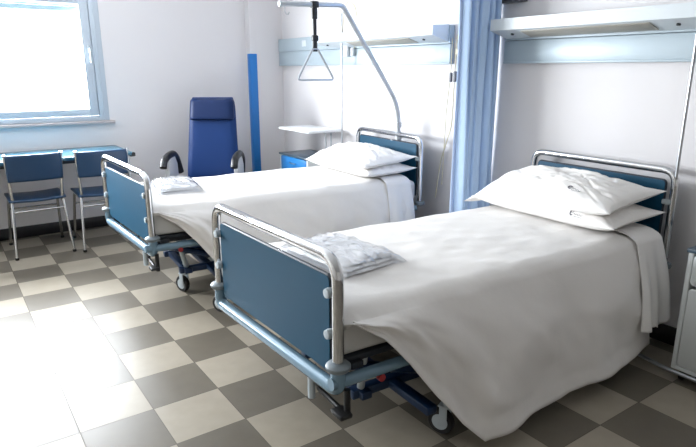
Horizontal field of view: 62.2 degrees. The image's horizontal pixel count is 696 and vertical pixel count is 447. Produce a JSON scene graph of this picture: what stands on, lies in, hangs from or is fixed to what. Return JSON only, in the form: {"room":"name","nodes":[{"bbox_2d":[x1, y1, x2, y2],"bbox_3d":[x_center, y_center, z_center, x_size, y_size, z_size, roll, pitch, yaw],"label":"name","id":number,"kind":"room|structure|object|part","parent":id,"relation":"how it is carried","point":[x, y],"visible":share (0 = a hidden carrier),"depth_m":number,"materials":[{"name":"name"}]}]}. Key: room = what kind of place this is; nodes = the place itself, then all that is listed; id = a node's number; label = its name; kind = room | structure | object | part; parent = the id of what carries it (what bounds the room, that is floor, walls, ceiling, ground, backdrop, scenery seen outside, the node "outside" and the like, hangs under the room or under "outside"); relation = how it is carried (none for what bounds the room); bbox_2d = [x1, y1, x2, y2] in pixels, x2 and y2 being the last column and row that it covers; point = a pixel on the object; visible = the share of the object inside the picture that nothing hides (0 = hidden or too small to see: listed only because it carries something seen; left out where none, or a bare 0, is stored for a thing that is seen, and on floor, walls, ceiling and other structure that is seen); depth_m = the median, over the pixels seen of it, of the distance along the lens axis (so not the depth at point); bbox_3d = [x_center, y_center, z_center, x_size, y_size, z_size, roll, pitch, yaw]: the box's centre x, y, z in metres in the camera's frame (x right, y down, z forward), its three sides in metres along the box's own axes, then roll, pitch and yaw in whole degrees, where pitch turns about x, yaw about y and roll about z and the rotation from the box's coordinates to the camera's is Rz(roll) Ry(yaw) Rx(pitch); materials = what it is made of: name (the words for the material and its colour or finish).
{"room":"hospital room","nodes":[
{"label":"hospital room","id":0,"kind":"room"},
{"bbox_2d":[0,0,250,228],"bbox_3d":[-3.428,-1.141,4.545,6.400,2.750,0.200,-10,18,-34],"label":"wall","id":1,"kind":"structure","parent":0,"point":[159,55],"depth_m":5.49,"materials":[{"name":"paint"}]},
{"bbox_2d":[0,0,114,127],"bbox_3d":[-3.423,-1.273,4.404,3.030,1.146,0.156,-10,18,-34],"label":"window","id":2,"kind":"structure","parent":1,"relation":"in","point":[97,111],"depth_m":5.10,"materials":[{"name":"silver metal"}]},
{"bbox_2d":[0,0,76,11],"bbox_3d":[-3.472,-1.754,4.330,2.870,0.178,0.014,-10,18,-34],"label":"shutter","id":3,"kind":"object","parent":2,"relation":"attached to","point":[6,4],"depth_m":4.91,"materials":[{"name":"white"}]},
{"bbox_3d":[-3.408,-0.725,4.529,3.030,0.024,0.050,-10,18,-34],"label":"sill","id":4,"kind":"part","parent":2,"relation":"part of","materials":[{"name":"stone"}]},
{"bbox_3d":[-2.282,-1.501,5.110,0.026,0.155,0.055,-10,18,-34],"label":"handle","id":5,"kind":"part","parent":2,"relation":"part of","materials":[{"name":"grey plastic"}]},
{"bbox_2d":[0,215,119,240],"bbox_3d":[-3.435,0.175,4.755,5.830,0.100,0.016,-10,18,-34],"label":"baseboard","id":6,"kind":"structure","parent":1,"relation":"attached to","point":[98,221],"depth_m":5.24,"materials":[{"name":"black"}]},
{"bbox_2d":[247,54,260,171],"bbox_3d":[-0.987,-0.993,6.141,0.078,1.560,0.068,-10,18,-34],"label":"trim","id":7,"kind":"structure","parent":1,"relation":"attached to","point":[252,58],"depth_m":6.07,"materials":[{"name":"blue"}]},
{"bbox_2d":[244,0,284,171],"bbox_3d":[-0.875,-1.557,6.102,0.370,2.750,0.100,-10,18,-34],"label":"column","id":8,"kind":"structure","parent":1,"relation":"attached to","point":[263,27],"depth_m":6.06,"materials":[{"name":"paint"}]},
{"bbox_2d":[0,225,695,446],"bbox_3d":[-0.334,1.327,0.829,6.600,0.100,10.675,-10,18,-34],"label":"floor","id":9,"kind":"structure","parent":0,"point":[99,347],"depth_m":2.73,"materials":[{"name":"tile"}]},
{"bbox_2d":[2,151,76,260],"bbox_3d":[-2.552,-0.190,4.712,0.443,0.827,0.564,-10,18,-34],"label":"chair","id":10,"kind":"object","parent":9,"relation":"on","point":[46,166],"visible":1,"depth_m":4.49,"materials":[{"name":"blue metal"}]},
{"bbox_3d":[-2.744,0.001,4.715,0.035,0.440,0.412,-11,19,-37],"label":"leg","id":11,"kind":"part","parent":10,"relation":"part of","materials":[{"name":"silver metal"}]},
{"bbox_3d":[-2.592,0.061,4.490,0.022,0.436,0.084,-2,15,-9],"label":"leg","id":12,"kind":"part","parent":10,"relation":"part of","materials":[{"name":"silver metal"}]},
{"bbox_3d":[-2.409,-0.430,4.437,0.389,0.208,0.066,-10,18,-34],"label":"backrest","id":13,"kind":"part","parent":10,"relation":"part of","materials":[{"name":"blue plastic"}]},
{"bbox_3d":[-2.542,-0.229,4.687,0.403,0.034,0.370,-10,18,-34],"label":"seat","id":14,"kind":"part","parent":10,"relation":"part of","materials":[{"name":"blue plastic"}]},
{"bbox_3d":[-2.443,-0.054,4.920,0.035,0.440,0.412,-9,18,-31],"label":"leg","id":15,"kind":"part","parent":10,"relation":"part of","materials":[{"name":"silver metal"}]},
{"bbox_3d":[-2.276,0.003,4.705,0.084,0.436,0.023,8,17,28],"label":"leg","id":16,"kind":"part","parent":10,"relation":"part of","materials":[{"name":"silver metal"}]},
{"bbox_2d":[0,145,139,237],"bbox_3d":[-2.972,-0.127,4.600,2.405,0.762,0.625,-10,18,-34],"label":"table","id":17,"kind":"object","parent":9,"relation":"on","point":[67,153],"visible":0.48,"depth_m":4.97,"materials":[{"name":"blue laminate"}]},
{"bbox_3d":[-1.879,-0.235,5.035,0.047,0.724,0.027,-10,18,-34],"label":"leg","id":18,"kind":"part","parent":17,"relation":"part of","materials":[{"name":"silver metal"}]},
{"bbox_2d":[71,148,136,252],"bbox_3d":[-2.110,-0.245,4.918,0.443,0.827,0.564,-10,18,-33],"label":"chair","id":19,"kind":"object","parent":9,"relation":"on","point":[87,164],"visible":0.66,"depth_m":4.67,"materials":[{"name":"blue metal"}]},
{"bbox_3d":[-2.303,-0.055,4.924,0.035,0.440,0.412,-11,18,-36],"label":"leg","id":20,"kind":"part","parent":19,"relation":"part of","materials":[{"name":"silver metal"}]},
{"bbox_3d":[-2.155,0.005,4.697,0.022,0.436,0.084,-2,15,-8],"label":"leg","id":21,"kind":"part","parent":19,"relation":"part of","materials":[{"name":"silver metal"}]},
{"bbox_3d":[-2.100,-0.283,4.893,0.403,0.034,0.370,-10,18,-33],"label":"seat","id":22,"kind":"part","parent":19,"relation":"part of","materials":[{"name":"blue plastic"}]},
{"bbox_3d":[-1.970,-0.484,4.640,0.389,0.208,0.066,-10,18,-33],"label":"backrest","id":23,"kind":"part","parent":19,"relation":"part of","materials":[{"name":"blue plastic"}]},
{"bbox_2d":[159,97,244,177],"bbox_3d":[-1.280,-0.528,5.273,0.669,1.190,0.783,0,15,-1],"label":"armchair","id":24,"kind":"object","parent":9,"relation":"on","point":[213,150],"visible":0.62,"depth_m":5.45,"materials":[{"name":"blue leather"}]},
{"bbox_3d":[-1.567,-0.526,5.139,0.077,0.236,0.535,0,15,-1],"label":"armrest","id":25,"kind":"part","parent":24,"relation":"part of","materials":[{"name":"black plastic"}]},
{"bbox_3d":[-1.575,-0.435,5.177,0.044,0.340,0.310,0,15,-1],"label":"arm panel","id":26,"kind":"part","parent":24,"relation":"part of","materials":[{"name":"grey plastic"}]},
{"bbox_2d":[188,97,237,176],"bbox_3d":[-1.282,-0.793,5.491,0.488,0.790,0.224,0,15,-1],"label":"cushion","id":27,"kind":"object","parent":24,"relation":"on","point":[213,141],"depth_m":5.45,"materials":[{"name":"blue leather"}]},
{"bbox_3d":[-0.982,-0.529,5.150,0.077,0.236,0.535,0,15,-1],"label":"armrest","id":28,"kind":"part","parent":24,"relation":"part of","materials":[{"name":"black plastic"}]},
{"bbox_3d":[-0.975,-0.438,5.189,0.044,0.340,0.310,0,15,-1],"label":"arm panel","id":29,"kind":"part","parent":24,"relation":"part of","materials":[{"name":"grey plastic"}]},
{"bbox_2d":[100,126,424,290],"bbox_3d":[-0.572,-0.134,4.214,2.149,0.976,1.016,-9,17,-30],"label":"hospital bed","id":30,"kind":"object","parent":9,"relation":"on","point":[128,200],"visible":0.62,"depth_m":3.75,"materials":[{"name":"blue metal"}]},
{"bbox_3d":[-1.412,-0.137,3.693,0.020,0.340,0.844,-11,18,-35],"label":"footboard","id":31,"kind":"part","parent":30,"relation":"part of","materials":[{"name":"blue plastic"}]},
{"bbox_3d":[-1.417,-0.187,3.676,0.040,0.416,0.974,-11,18,-35],"label":"foot frame","id":32,"kind":"part","parent":30,"relation":"part of","materials":[{"name":"silver metal"}]},
{"bbox_3d":[-0.813,0.197,3.791,0.861,0.292,0.039,-9,17,-30],"label":"lift arm","id":33,"kind":"part","parent":30,"relation":"part of","materials":[{"name":"blue metal"}]},
{"bbox_3d":[-0.540,0.159,4.312,1.545,0.040,0.940,-9,17,-30],"label":"frame","id":34,"kind":"part","parent":30,"relation":"part of","materials":[{"name":"blue metal"}]},
{"bbox_3d":[-0.336,0.018,3.845,1.971,0.052,0.045,-9,17,-30],"label":"rail","id":35,"kind":"part","parent":30,"relation":"part of","materials":[{"name":"blue metal"}]},
{"bbox_2d":[154,180,414,234],"bbox_3d":[-0.546,-0.216,4.209,1.949,0.150,0.882,-9,17,-30],"label":"mattress","id":36,"kind":"object","parent":30,"relation":"on","point":[162,225],"visible":0.03,"depth_m":3.42,"materials":[{"name":"grey fabric"}]},
{"bbox_2d":[141,165,406,259],"bbox_3d":[-0.550,-0.013,4.193,1.846,0.613,1.164,-9,17,-30],"label":"bedspread","id":37,"kind":"object","parent":36,"relation":"on","point":[304,202],"visible":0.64,"depth_m":3.84,"materials":[{"name":"white fabric"}]},
{"bbox_2d":[150,175,202,194],"bbox_3d":[-1.161,-0.277,3.883,0.286,0.065,0.462,-7,16,-24],"label":"linens","id":38,"kind":"object","parent":37,"relation":"on","point":[178,184],"visible":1,"depth_m":3.77,"materials":[{"name":"white fabric"}]},
{"bbox_2d":[306,159,416,176],"bbox_3d":[0.084,-0.477,4.516,0.450,0.125,0.910,-9,18,-32],"label":"pillow","id":39,"kind":"object","parent":37,"relation":"on","point":[397,167],"visible":0.51,"depth_m":4.25,"materials":[{"name":"white fabric"}]},
{"bbox_2d":[304,142,416,168],"bbox_3d":[0.070,-0.541,4.527,0.468,0.181,0.951,-9,17,-30],"label":"pillow","id":40,"kind":"object","parent":39,"relation":"on","point":[354,154],"visible":0.98,"depth_m":4.28,"materials":[{"name":"white fabric"}]},
{"bbox_2d":[377,173,414,222],"bbox_3d":[0.163,-0.187,4.540,0.251,0.470,0.991,-9,17,-30],"label":"sheet","id":41,"kind":"object","parent":36,"relation":"on","point":[398,185],"visible":0.45,"depth_m":4.19,"materials":[{"name":"white fabric"}]},
{"bbox_2d":[278,1,405,141],"bbox_3d":[-0.009,-0.910,4.152,1.034,1.267,0.160,-10,18,-34],"label":"pole","id":42,"kind":"object","parent":30,"relation":"attached to","point":[314,5],"visible":0.95,"depth_m":3.98,"materials":[{"name":"grey metal"}]},
{"bbox_3d":[-0.221,-1.091,3.965,0.294,0.220,0.015,-10,18,-34],"label":"handle","id":43,"kind":"part","parent":42,"relation":"part of","materials":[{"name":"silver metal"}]},
{"bbox_3d":[0.313,-0.488,4.667,0.020,0.385,0.790,-9,17,-30],"label":"headboard","id":44,"kind":"part","parent":30,"relation":"part of","materials":[{"name":"blue plastic"}]},
{"bbox_3d":[0.316,-0.489,4.669,0.037,0.526,0.915,-9,17,-30],"label":"head frame","id":45,"kind":"part","parent":30,"relation":"part of","materials":[{"name":"silver metal"}]},
{"bbox_2d":[279,125,340,168],"bbox_3d":[-0.367,-0.468,5.590,0.381,0.910,0.596,-10,18,-34],"label":"base cabinet","id":46,"kind":"object","parent":9,"relation":"on","point":[288,159],"visible":0.28,"depth_m":5.45,"materials":[{"name":"white"}]},
{"bbox_3d":[-0.514,-0.555,5.500,0.018,0.145,0.468,-10,18,-34],"label":"drawer","id":47,"kind":"part","parent":46,"relation":"part of","materials":[{"name":"blue plastic"}]},
{"bbox_2d":[279,125,340,133],"bbox_3d":[-0.364,-0.892,5.455,0.360,0.022,0.560,-10,18,-34],"label":"tray","id":48,"kind":"object","parent":46,"relation":"on","point":[308,129],"depth_m":5.36,"materials":[{"name":"white plastic"}]},
{"bbox_2d":[211,149,679,433],"bbox_3d":[0.489,0.225,2.869,2.149,0.976,1.182,-9,18,-31],"label":"hospital bed","id":49,"kind":"object","parent":9,"relation":"on","point":[302,302],"visible":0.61,"depth_m":2.22,"materials":[{"name":"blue metal"}]},
{"bbox_3d":[-0.304,0.248,2.251,0.020,0.340,0.844,-11,18,-35],"label":"footboard","id":50,"kind":"part","parent":49,"relation":"part of","materials":[{"name":"blue plastic"}]},
{"bbox_3d":[-0.309,0.198,2.234,0.040,0.416,0.974,-11,18,-35],"label":"foot frame","id":51,"kind":"part","parent":49,"relation":"part of","materials":[{"name":"silver metal"}]},
{"bbox_2d":[344,325,386,353],"bbox_3d":[0.547,0.163,2.792,1.954,0.150,0.880,-9,18,-31],"label":"mattress","id":52,"kind":"object","parent":49,"relation":"on","point":[356,338],"visible":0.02,"depth_m":1.98,"materials":[{"name":"grey fabric"}]},
{"bbox_2d":[269,205,649,441],"bbox_3d":[0.543,0.365,2.777,1.845,0.613,1.158,-9,18,-31],"label":"bedspread","id":53,"kind":"object","parent":52,"relation":"on","point":[502,313],"visible":0.76,"depth_m":2.36,"materials":[{"name":"white fabric"}]},
{"bbox_2d":[279,232,404,276],"bbox_3d":[-0.037,0.106,2.451,0.330,0.063,0.484,-12,19,-39],"label":"linens","id":54,"kind":"object","parent":53,"relation":"on","point":[354,256],"visible":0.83,"depth_m":2.38,"materials":[{"name":"white fabric"}]},
{"bbox_2d":[471,195,665,230],"bbox_3d":[1.150,-0.117,3.116,0.449,0.143,0.910,-10,18,-32],"label":"pillow","id":55,"kind":"object","parent":53,"relation":"on","point":[632,213],"visible":0.51,"depth_m":2.87,"materials":[{"name":"white fabric"}]},
{"bbox_2d":[464,165,665,214],"bbox_3d":[1.132,-0.178,3.143,0.466,0.246,0.963,-9,18,-31],"label":"pillow","id":56,"kind":"object","parent":55,"relation":"on","point":[582,191],"visible":0.96,"depth_m":2.92,"materials":[{"name":"white fabric"}]},
{"bbox_2d":[614,223,669,332],"bbox_3d":[1.247,0.187,3.141,0.250,0.470,0.996,-9,18,-31],"label":"sheet","id":57,"kind":"object","parent":52,"relation":"on","point":[655,283],"visible":0.61,"depth_m":2.79,"materials":[{"name":"white fabric"}]},
{"bbox_3d":[0.768,0.395,2.434,1.971,0.052,0.045,-10,18,-32],"label":"rail","id":58,"kind":"part","parent":49,"relation":"part of","materials":[{"name":"blue metal"}]},
{"bbox_3d":[0.552,0.537,2.895,1.545,0.040,0.940,-9,18,-31],"label":"frame","id":59,"kind":"part","parent":49,"relation":"part of","materials":[{"name":"blue metal"}]},
{"bbox_3d":[0.115,0.537,2.022,0.028,0.028,0.024,-9,18,-31],"label":"release knob","id":60,"kind":"part","parent":49,"relation":"part of","materials":[{"name":"red plastic"}]},
{"bbox_3d":[0.294,0.577,2.366,0.861,0.292,0.039,-9,18,-31],"label":"lift arm","id":61,"kind":"part","parent":49,"relation":"part of","materials":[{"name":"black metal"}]},
{"bbox_3d":[1.389,-0.116,3.275,0.020,0.385,0.790,-9,18,-31],"label":"headboard","id":62,"kind":"part","parent":49,"relation":"part of","materials":[{"name":"blue plastic"}]},
{"bbox_3d":[1.392,-0.117,3.276,0.037,0.526,0.915,-9,18,-31],"label":"head frame","id":63,"kind":"part","parent":49,"relation":"part of","materials":[{"name":"silver metal"}]},
{"bbox_2d":[638,246,695,382],"bbox_3d":[1.795,0.446,2.652,0.381,0.659,0.720,-10,18,-34],"label":"bedside table","id":64,"kind":"object","parent":9,"relation":"on","point":[684,352],"visible":0.98,"depth_m":2.69,"materials":[{"name":"white"}]},
{"bbox_3d":[1.710,0.534,2.517,0.018,0.390,0.476,-10,18,-34],"label":"door","id":65,"kind":"part","parent":64,"relation":"part of","materials":[{"name":"white"}]},
{"bbox_3d":[1.710,0.261,2.444,0.018,0.145,0.476,-10,18,-34],"label":"drawer","id":66,"kind":"part","parent":64,"relation":"part of","materials":[{"name":"white"}]},
{"bbox_2d":[281,0,695,327],"bbox_3d":[2.284,-0.525,2.240,0.200,2.750,10.675,-10,18,-34],"label":"wall","id":67,"kind":"structure","parent":0,"point":[628,111],"depth_m":3.72,"materials":[{"name":"paint"}]},
{"bbox_2d":[278,24,454,65],"bbox_3d":[-0.051,-1.526,5.050,0.200,0.270,2.525,-10,18,-34],"label":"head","id":68,"kind":"object","parent":67,"relation":"attached to","point":[415,45],"visible":0.88,"depth_m":4.62},
{"bbox_2d":[337,10,343,143],"bbox_3d":[-0.042,-1.093,5.072,0.032,1.486,0.168,-10,18,-34],"label":"rod","id":69,"kind":"object","parent":68,"relation":"hanging from","point":[337,10],"visible":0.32,"depth_m":5.05,"materials":[{"name":"grey metal"}]},
{"bbox_3d":[-0.054,-1.083,5.092,0.014,1.455,0.014,-10,18,-34],"label":"rod","id":70,"kind":"part","parent":69,"relation":"part of","materials":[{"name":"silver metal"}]},
{"bbox_2d":[343,1,357,56],"bbox_3d":[0.014,-1.677,4.977,0.030,0.458,0.218,-10,18,-34],"label":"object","id":71,"kind":"object","parent":68,"relation":"hanging from","point":[345,48],"visible":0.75,"depth_m":5.02,"materials":[{"name":"beige plastic"}]},
{"bbox_2d":[346,38,418,45],"bbox_3d":[0.255,-1.438,4.584,0.102,0.033,0.800,-10,18,-34],"label":"diffuser","id":72,"kind":"object","parent":68,"relation":"attached to","point":[352,41],"depth_m":4.54,"materials":[{"name":"grey"}]},
{"bbox_2d":[441,38,452,184],"bbox_3d":[0.724,-0.802,4.225,0.011,1.060,0.051,-10,18,-34],"label":"hanging cord","id":73,"kind":"object","parent":68,"relation":"hanging from","point":[452,38],"visible":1,"depth_m":4.22,"materials":[{"name":"beige plastic"}]},
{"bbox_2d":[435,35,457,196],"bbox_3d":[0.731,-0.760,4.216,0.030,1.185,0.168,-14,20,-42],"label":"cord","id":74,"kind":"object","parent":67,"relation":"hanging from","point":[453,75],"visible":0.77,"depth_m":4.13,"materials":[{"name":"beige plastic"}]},
{"bbox_2d":[502,0,527,3],"bbox_3d":[1.038,-1.415,3.616,0.046,0.060,0.190,-10,18,-34],"label":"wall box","id":75,"kind":"object","parent":67,"relation":"attached to","point":[503,1],"visible":0.85,"depth_m":3.62,"materials":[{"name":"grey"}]},
{"bbox_2d":[490,2,695,63],"bbox_3d":[1.563,-0.934,2.833,0.200,0.270,2.115,-10,18,-34],"label":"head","id":76,"kind":"object","parent":67,"relation":"attached to","point":[538,36],"visible":1,"depth_m":3.10},
{"bbox_2d":[520,22,658,36],"bbox_3d":[1.290,-1.058,3.161,0.102,0.033,0.780,-10,18,-34],"label":"diffuser","id":77,"kind":"object","parent":76,"relation":"attached to","point":[623,27],"depth_m":3.11,"materials":[{"name":"grey"}]},
{"bbox_3d":[1.626,-0.943,2.876,0.045,0.266,2.115,-10,18,-34],"label":"panel","id":78,"kind":"part","parent":76,"relation":"part of","materials":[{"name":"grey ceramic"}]},
{"bbox_2d":[666,35,695,258],"bbox_3d":[1.625,-0.534,2.776,0.032,1.612,0.125,-10,18,-34],"label":"rod","id":79,"kind":"object","parent":76,"relation":"hanging from","point":[694,49],"visible":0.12,"depth_m":2.77,"materials":[{"name":"grey metal"}]},
{"bbox_3d":[1.625,-0.519,2.780,0.014,1.580,0.014,-10,18,-34],"label":"rod","id":80,"kind":"part","parent":79,"relation":"part of","materials":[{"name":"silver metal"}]},
{"bbox_2d":[649,323,676,345],"bbox_3d":[2.196,0.771,2.521,0.016,0.100,10.075,-10,18,-34],"label":"baseboard","id":81,"kind":"structure","parent":67,"relation":"attached to","point":[665,333],"depth_m":3.15,"materials":[{"name":"black"}]},
{"bbox_3d":[-0.333,-1.427,0.094,6.600,0.100,10.675,-10,18,-34],"label":"ceiling","id":82,"kind":"structure","parent":0,"visible":0},
{"bbox_2d":[449,0,501,212],"bbox_3d":[0.840,-1.024,3.680,0.486,2.530,0.101,-11,19,-36],"label":"privacy curtain","id":83,"kind":"object","parent":82,"relation":"hanging from","point":[478,46],"visible":0.75,"depth_m":3.71,"materials":[{"name":"blue fabric"}]}
]}

